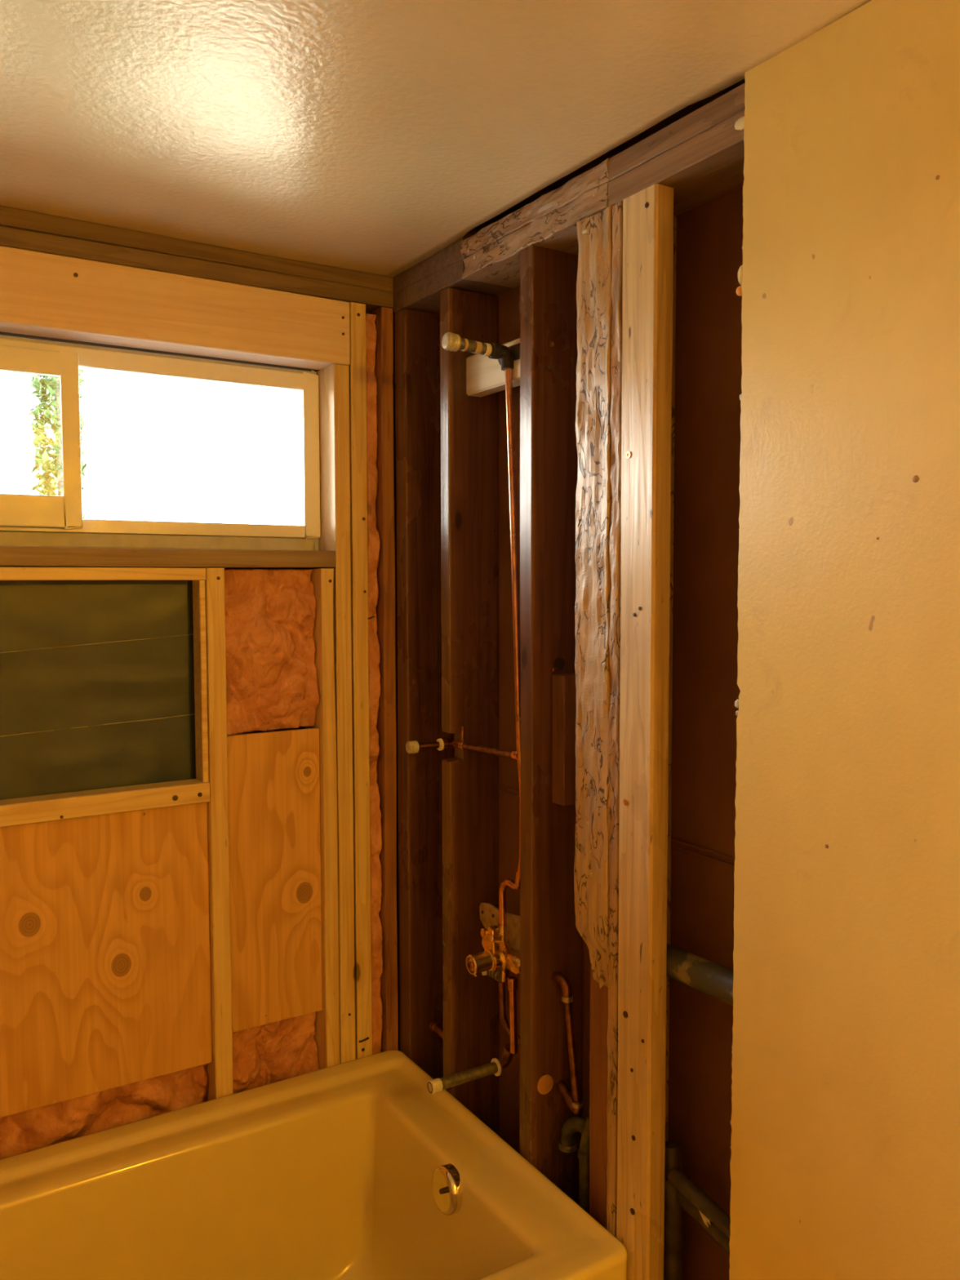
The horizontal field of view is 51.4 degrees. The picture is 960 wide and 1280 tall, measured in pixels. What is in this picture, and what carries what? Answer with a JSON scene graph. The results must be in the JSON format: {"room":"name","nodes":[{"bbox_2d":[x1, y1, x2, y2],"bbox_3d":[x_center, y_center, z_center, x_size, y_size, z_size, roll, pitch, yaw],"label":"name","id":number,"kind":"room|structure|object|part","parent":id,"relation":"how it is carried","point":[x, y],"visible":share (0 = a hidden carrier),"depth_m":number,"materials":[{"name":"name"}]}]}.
{"room":"bathroom under renovation","nodes":[
{"label":"bathroom under renovation","id":0,"kind":"room"},
{"bbox_2d":[0,205,399,1117],"bbox_3d":[-0.838,0.318,1.886,1.770,2.350,0.138,-2,4,-32],"label":"wall","id":1,"kind":"structure","parent":0,"point":[173,884],"depth_m":1.99,"materials":[{"name":"brown wood"}]},
{"bbox_2d":[0,1063,208,1159],"bbox_3d":[-0.945,1.016,1.863,0.878,0.260,0.075,-2,4,-32],"label":"insulation batt","id":2,"kind":"object","parent":1,"relation":"attached to","point":[21,1132],"visible":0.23,"depth_m":1.98,"materials":[{"name":"fabric"}]},
{"bbox_3d":[-1.063,0.618,1.726,1.198,0.546,0.012,-2,4,-32],"label":"plywood panel","id":3,"kind":"part","parent":1,"relation":"part of","materials":[{"name":"brown wood"}]},
{"bbox_2d":[0,334,320,550],"bbox_3d":[-0.861,-0.370,1.865,1.203,0.398,0.047,-2,4,-32],"label":"window","id":4,"kind":"structure","parent":1,"relation":"in","point":[25,520],"depth_m":1.97,"materials":[{"name":"white plastic"}]},
{"bbox_3d":[-1.044,-0.369,1.731,0.660,0.336,0.014,-2,4,-32],"label":"sliding sash","id":5,"kind":"part","parent":4,"relation":"part of","materials":[{"name":"white plastic"}]},
{"bbox_3d":[-0.864,-0.377,1.874,1.125,0.291,0.002,-2,4,-32],"label":"pane","id":6,"kind":"part","parent":4,"relation":"part of","materials":[{"name":"clear glass"}]},
{"bbox_3d":[-0.901,-0.760,1.778,1.619,0.056,0.101,-2,4,-32],"label":"plate","id":7,"kind":"part","parent":1,"relation":"part of","materials":[{"name":"brown wood"}]},
{"bbox_3d":[-0.901,-0.715,1.781,1.619,0.036,0.102,-2,4,-32],"label":"plate","id":8,"kind":"part","parent":1,"relation":"part of","materials":[{"name":"brown wood"}]},
{"bbox_2d":[224,568,319,734],"bbox_3d":[-0.446,0.021,2.100,0.204,0.340,0.060,-2,4,-32],"label":"insulation batt","id":9,"kind":"object","parent":1,"relation":"attached to","point":[272,679],"visible":0.91,"depth_m":2.10,"materials":[{"name":"fabric"}]},
{"bbox_3d":[-0.437,0.504,2.115,0.206,0.621,0.012,-2,4,-32],"label":"plywood panel","id":10,"kind":"part","parent":1,"relation":"part of","materials":[{"name":"brown wood"}]},
{"bbox_2d":[232,1011,319,1093],"bbox_3d":[-0.451,0.930,2.163,0.204,0.234,0.067,-2,4,-32],"label":"insulation batt","id":11,"kind":"object","parent":1,"relation":"attached to","point":[272,1052],"visible":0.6,"depth_m":2.16,"materials":[{"name":"fabric"}]},
{"bbox_2d":[365,313,382,1054],"bbox_3d":[-0.238,0.207,2.217,0.034,1.830,0.041,-2,4,-32],"label":"insulation batt","id":12,"kind":"object","parent":1,"relation":"attached to","point":[373,539],"visible":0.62,"depth_m":2.20,"materials":[{"name":"fabric"}]},
{"bbox_2d":[0,0,871,276],"bbox_3d":[0.005,-0.688,0.340,1.619,0.019,3.299,-2,4,-32],"label":"ceiling","id":13,"kind":"structure","parent":0,"point":[371,136],"depth_m":1.37,"materials":[{"name":"paint"}]},
{"bbox_2d":[393,0,959,1279],"bbox_3d":[0.709,0.346,0.927,0.154,2.300,3.440,-2,4,-32],"label":"wall","id":14,"kind":"structure","parent":0,"point":[735,324],"depth_m":1.50,"materials":[{"name":"brown wood"}]},
{"bbox_2d":[429,1019,443,1039],"bbox_3d":[-0.074,0.857,2.161,0.026,0.029,0.109,-2,4,-32],"label":"pipe","id":15,"kind":"object","parent":14,"relation":"attached to","point":[435,1026],"visible":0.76,"depth_m":2.19,"materials":[{"name":"orange metal"}]},
{"bbox_3d":[-0.060,-0.777,2.076,0.121,0.060,0.290,-2,4,-32],"label":"plate","id":16,"kind":"part","parent":14,"relation":"part of","materials":[{"name":"brown wood"}]},
{"bbox_3d":[-0.060,-0.727,2.078,0.120,0.040,0.290,-2,4,-32],"label":"plate","id":17,"kind":"part","parent":14,"relation":"part of","materials":[{"name":"brown wood"}]},
{"bbox_2d":[405,332,520,1093],"bbox_3d":[-0.041,0.143,1.922,0.196,1.412,0.307,-2,4,-32],"label":"shower plumbing","id":18,"kind":"object","parent":14,"relation":"attached to","point":[500,941],"visible":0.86,"depth_m":1.91,"materials":[{"name":"orange metal"}]},
{"bbox_3d":[-0.013,-0.540,1.834,0.091,0.027,0.021,-2,4,-32],"label":"shower arm","id":19,"kind":"part","parent":18,"relation":"part of"},
{"bbox_3d":[0.022,0.584,1.942,0.020,0.057,0.044,-2,4,-32],"label":"valve arm","id":20,"kind":"part","parent":18,"relation":"part of","materials":[{"name":"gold metal"}]},
{"bbox_2d":[490,1057,501,1075],"bbox_3d":[0.031,0.833,1.943,0.004,0.033,0.033,-2,4,-32],"label":"washer","id":21,"kind":"object","parent":18,"relation":"in","point":[495,1064],"depth_m":1.93,"materials":[{"name":"white plastic"}]},
{"bbox_3d":[0.060,0.580,1.959,0.006,0.114,0.222,-2,4,-32],"label":"mounting plate","id":22,"kind":"part","parent":18,"relation":"part of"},
{"bbox_3d":[0.131,-0.745,1.767,0.127,0.038,0.436,-2,4,-32],"label":"plate","id":23,"kind":"part","parent":14,"relation":"part of","materials":[{"name":"brown wood"}]},
{"bbox_3d":[0.132,-0.708,1.770,0.126,0.042,0.436,-2,4,-32],"label":"plate","id":24,"kind":"part","parent":14,"relation":"part of","materials":[{"name":"brown wood"}]},
{"bbox_2d":[551,970,583,1115],"bbox_3d":[0.162,0.735,1.817,0.031,0.251,0.070,-2,4,-32],"label":"supply pipe","id":25,"kind":"object","parent":14,"relation":"attached to","point":[573,1100],"visible":1,"depth_m":1.80,"materials":[{"name":"orange metal"}]},
{"bbox_2d":[558,1114,589,1213],"bbox_3d":[0.184,1.115,1.801,0.054,0.565,0.106,-1,4,-22],"label":"trap","id":26,"kind":"object","parent":14,"relation":"attached to","point":[567,1144],"visible":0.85,"depth_m":1.75,"materials":[{"name":"metal"}]},
{"bbox_3d":[0.930,-0.636,0.508,0.121,0.040,2.552,-2,4,-32],"label":"plate","id":27,"kind":"part","parent":14,"relation":"part of","materials":[{"name":"brown wood"}]},
{"bbox_3d":[0.930,-0.673,0.506,0.122,0.036,2.552,-2,4,-32],"label":"plate","id":28,"kind":"part","parent":14,"relation":"part of","materials":[{"name":"brown wood"}]},
{"bbox_2d":[663,1141,730,1279],"bbox_3d":[0.392,1.089,1.480,0.054,0.553,0.347,-2,4,-32],"label":"pipe","id":29,"kind":"object","parent":14,"relation":"attached to","point":[681,1193],"visible":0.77,"depth_m":1.57,"materials":[{"name":"grey metal"}]},
{"bbox_2d":[666,943,733,1004],"bbox_3d":[0.495,0.516,1.272,0.047,0.070,0.836,-2,4,-32],"label":"vent pipe","id":30,"kind":"object","parent":14,"relation":"attached to","point":[713,979],"visible":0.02,"depth_m":1.50,"materials":[{"name":"grey metal"}]},
{"bbox_3d":[0.031,1.545,0.568,1.760,0.050,3.440,-2,4,-32],"label":"floor","id":31,"kind":"structure","parent":0,"visible":0},
{"bbox_2d":[0,1049,626,1279],"bbox_3d":[-0.613,1.215,1.530,1.521,0.500,0.810,-2,4,-32],"label":"bathtub","id":32,"kind":"object","parent":31,"relation":"on","point":[353,1170],"visible":1,"depth_m":1.89,"materials":[{"name":"ceramic"}]},
{"bbox_3d":[-0.060,0.998,1.808,0.030,0.083,0.082,-2,4,-32],"label":"overflow plate","id":33,"kind":"part","parent":32,"relation":"part of","materials":[{"name":"silver metal"}]},
{"label":"outside","id":34,"kind":"structure","parent":0,"visible":0},
{"bbox_3d":[-16.194,0.292,27.726,60.000,0.050,59.860,-2,4,-32],"label":"ground","id":35,"kind":"structure","parent":34,"visible":0},
{"bbox_2d":[24,368,92,519],"bbox_3d":[-2.063,-0.322,4.911,1.062,3.781,1.079,-2,4,-32],"label":"tree","id":36,"kind":"object","parent":35,"relation":"on","point":[51,384],"visible":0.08,"depth_m":4.81,"materials":[{"name":"green plant"}]}
]}

